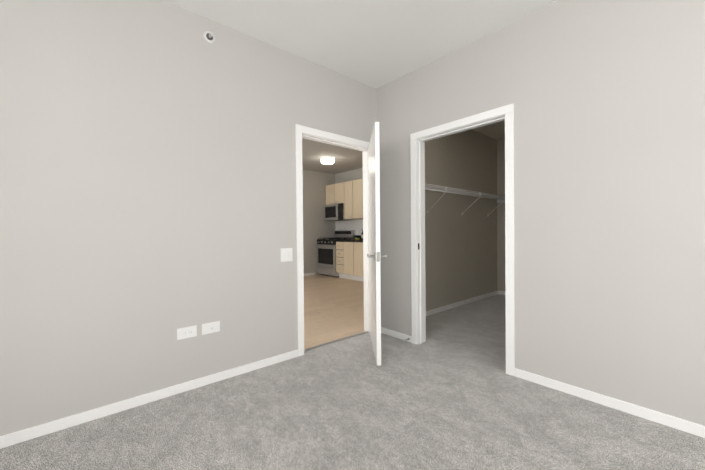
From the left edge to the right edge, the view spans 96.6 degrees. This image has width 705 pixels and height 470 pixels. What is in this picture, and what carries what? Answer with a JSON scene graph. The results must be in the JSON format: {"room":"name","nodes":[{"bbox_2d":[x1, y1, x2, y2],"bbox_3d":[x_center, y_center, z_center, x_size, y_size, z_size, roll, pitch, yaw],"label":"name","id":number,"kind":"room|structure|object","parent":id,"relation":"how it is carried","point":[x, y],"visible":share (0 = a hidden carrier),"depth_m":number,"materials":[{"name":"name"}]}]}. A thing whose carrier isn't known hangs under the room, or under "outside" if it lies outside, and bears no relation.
{"room":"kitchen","nodes":[
{"label":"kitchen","id":0,"kind":"room"},
{"bbox_2d":[0,0,496,435],"bbox_3d":[-0.038,-0.239,3.296,6.940,2.730,0.140,-1,1,-41],"label":"wall","id":1,"kind":"structure","parent":0,"point":[147,179],"depth_m":2.09,"materials":[{"name":"grey paint"}]},
{"bbox_2d":[0,349,297,448],"bbox_3d":[-1.480,1.072,1.936,2.642,0.063,0.015,-1,1,-41],"label":"baseboard","id":2,"kind":"structure","parent":1,"relation":"attached to","point":[30,433],"depth_m":1.99,"materials":[{"name":"white paint"}]},
{"bbox_2d":[177,325,196,339],"bbox_3d":[-1.165,0.687,2.215,0.125,0.078,0.008,-1,1,-41],"label":"duplex electrical outlet","id":3,"kind":"object","parent":1,"relation":"attached to","point":[186,332],"visible":1,"depth_m":2.21,"materials":[{"name":"white plastic"}]},
{"bbox_2d":[204,31,214,42],"bbox_3d":[-1.044,-1.454,2.302,0.080,0.080,0.025,-1,1,-41],"label":"sprinkler","id":4,"kind":"object","parent":1,"relation":"attached to","point":[209,37],"visible":1,"depth_m":2.30,"materials":[{"name":"white metal"}]},
{"bbox_2d":[202,321,219,334],"bbox_3d":[-1.043,0.685,2.319,0.125,0.078,0.012,-1,1,-41],"label":"outlet plate","id":5,"kind":"object","parent":1,"relation":"attached to","point":[211,327],"visible":1,"depth_m":2.32,"materials":[{"name":"white plastic"}]},
{"bbox_2d":[280,248,292,261],"bbox_3d":[-0.570,0.172,2.730,0.116,0.116,0.014,-1,1,-41],"label":"switch plate","id":6,"kind":"object","parent":1,"relation":"attached to","point":[286,254],"visible":1,"depth_m":2.73,"materials":[{"name":"white plastic"}]},
{"bbox_2d":[295,124,369,356],"bbox_3d":[-0.162,0.044,3.176,1.004,2.067,0.152,-1,1,-41],"label":"door frame","id":7,"kind":"structure","parent":1,"relation":"attached to","point":[300,130],"depth_m":2.88,"materials":[{"name":"white paint"}]},
{"bbox_2d":[367,122,386,365],"bbox_3d":[0.198,0.070,2.973,0.605,1.978,0.680,-1,1,-41],"label":"bedroom door","id":8,"kind":"structure","parent":1,"relation":"in","point":[374,256],"depth_m":2.63,"materials":[{"name":"white paint"}]},
{"bbox_2d":[426,290,497,315],"bbox_3d":[1.448,1.018,4.525,2.880,0.063,0.015,-1,1,-41],"label":"baseboard","id":9,"kind":"structure","parent":1,"relation":"attached to","point":[446,307],"depth_m":4.63,"materials":[{"name":"white paint"}]},
{"bbox_2d":[425,183,504,216],"bbox_3d":[1.547,-0.451,4.412,2.824,0.320,0.309,-1,1,-41],"label":"wire shelf","id":10,"kind":"object","parent":1,"relation":"attached to","point":[500,199],"visible":0.77,"depth_m":4.33,"materials":[{"name":"white metal"}]},
{"bbox_2d":[303,169,335,274],"bbox_3d":[-2.381,-0.259,6.960,5.240,2.730,0.120,-1,1,-41],"label":"wall","id":11,"kind":"structure","parent":0,"point":[316,226],"depth_m":8.10,"materials":[{"name":"grey paint"}]},
{"bbox_2d":[304,274,364,348],"bbox_3d":[-0.934,1.086,5.334,5.000,0.050,4.240,-1,1,-41],"label":"floor","id":12,"kind":"structure","parent":0,"point":[333,308],"depth_m":4.54,"materials":[{"name":"brown wood"}]},
{"bbox_2d":[316,230,354,276],"bbox_3d":[-0.452,0.455,8.025,0.708,1.145,0.762,-1,1,-41],"label":"range","id":13,"kind":"object","parent":12,"relation":"on","point":[326,256],"visible":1,"depth_m":7.86,"materials":[{"name":"silver metal"}]},
{"bbox_2d":[304,331,367,351],"bbox_3d":[-0.159,1.073,3.195,0.870,0.009,0.040,-1,1,-41],"label":"threshold","id":14,"kind":"object","parent":12,"relation":"on","point":[327,343],"depth_m":3.16,"materials":[{"name":"silver metal"}]},
{"bbox_2d":[336,241,363,281],"bbox_3d":[0.170,0.590,7.387,0.617,0.876,1.007,-1,1,-41],"label":"base cabinet","id":15,"kind":"object","parent":12,"relation":"on","point":[349,260],"depth_m":7.19,"materials":[{"name":"brown wood"}]},
{"bbox_2d":[336,235,362,241],"bbox_3d":[0.560,0.084,6.918,0.632,0.138,2.221,-1,1,-41],"label":"countertop","id":16,"kind":"structure","parent":15,"relation":"on","point":[354,240],"depth_m":7.35,"materials":[{"name":"black stone"}]},
{"bbox_2d":[335,168,362,183],"bbox_3d":[0.968,-0.289,7.020,0.120,2.730,4.140,-1,1,-41],"label":"wall","id":17,"kind":"structure","parent":0,"point":[355,174],"depth_m":8.10,"materials":[{"name":"grey paint"}]},
{"bbox_2d":[325,182,344,205],"bbox_3d":[-0.331,-1.049,8.130,0.347,0.516,0.760,-1,1,-41],"label":"upper cabinet","id":18,"kind":"object","parent":17,"relation":"attached to","point":[335,193],"depth_m":7.98,"materials":[{"name":"brown wood"}]},
{"bbox_2d":[324,203,354,220],"bbox_3d":[-0.363,-0.580,8.101,0.446,0.412,0.752,-1,1,-41],"label":"microwave","id":19,"kind":"object","parent":18,"relation":"attached to","point":[333,212],"visible":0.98,"depth_m":7.96,"materials":[{"name":"silver metal"}]},
{"bbox_2d":[345,180,352,217],"bbox_3d":[0.030,-0.850,7.721,0.347,0.912,0.318,-1,1,-41],"label":"upper cabinet","id":20,"kind":"object","parent":17,"relation":"attached to","point":[349,194],"depth_m":7.58,"materials":[{"name":"brown wood"}]},
{"bbox_2d":[336,219,362,234],"bbox_3d":[0.527,-0.193,7.433,0.002,0.403,3.060,-1,1,-41],"label":"backsplash","id":21,"kind":"structure","parent":17,"relation":"attached to","point":[355,224],"depth_m":8.06,"materials":[{"name":"white tile"}]},
{"bbox_2d":[353,178,362,217],"bbox_3d":[0.365,-0.848,7.339,0.347,0.912,0.698,-1,1,-41],"label":"upper cabinet","id":22,"kind":"object","parent":17,"relation":"attached to","point":[357,184],"depth_m":7.34,"materials":[{"name":"brown wood"}]},
{"bbox_2d":[0,294,704,469],"bbox_3d":[1.281,1.105,1.817,6.700,0.050,3.970,-1,1,-41],"label":"floor carpet","id":23,"kind":"object","parent":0,"point":[449,393],"visible":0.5,"depth_m":1.81,"materials":[{"name":"grey carpet"}]},
{"bbox_2d":[164,0,557,173],"bbox_3d":[-0.140,-1.655,3.382,6.940,0.100,8.450,-1,1,-41],"label":"ceiling","id":24,"kind":"structure","parent":0,"point":[375,44],"depth_m":2.44,"materials":[{"name":"white paint"}]},
{"bbox_2d":[321,156,334,164],"bbox_3d":[-0.525,-1.574,6.680,0.292,0.125,0.292,-1,1,-41],"label":"lamp","id":25,"kind":"object","parent":24,"relation":"attached to","point":[327,160],"visible":1,"depth_m":6.58,"materials":[{"name":"white glass"}]},
{"bbox_2d":[497,138,504,290],"bbox_3d":[3.331,-0.284,4.624,0.120,2.730,2.280,-1,1,-41],"label":"wall","id":26,"kind":"structure","parent":0,"point":[500,142],"depth_m":5.41,"materials":[{"name":"grey paint"}]},
{"bbox_2d":[376,0,704,425],"bbox_3d":[1.594,-0.240,2.054,0.120,2.730,4.160,-1,1,-41],"label":"wall","id":27,"kind":"structure","parent":0,"point":[606,98],"depth_m":2.01,"materials":[{"name":"grey paint"}]},
{"bbox_2d":[381,327,411,342],"bbox_3d":[0.431,1.040,3.300,0.024,0.063,0.479,-1,1,-41],"label":"baseboard","id":28,"kind":"structure","parent":27,"relation":"attached to","point":[389,332],"depth_m":3.28,"materials":[{"name":"white paint"}]},
{"bbox_2d":[410,103,514,375],"bbox_3d":[0.955,0.065,2.791,0.120,2.015,0.868,-1,1,-41],"label":"door frame","id":29,"kind":"structure","parent":27,"relation":"attached to","point":[420,239],"depth_m":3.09,"materials":[{"name":"white paint"}]},
{"bbox_2d":[514,368,704,437],"bbox_3d":[2.028,1.046,1.481,0.015,0.063,2.419,-1,1,-41],"label":"baseboard","id":30,"kind":"structure","parent":27,"relation":"attached to","point":[693,428],"depth_m":1.93,"materials":[{"name":"white paint"}]}
]}

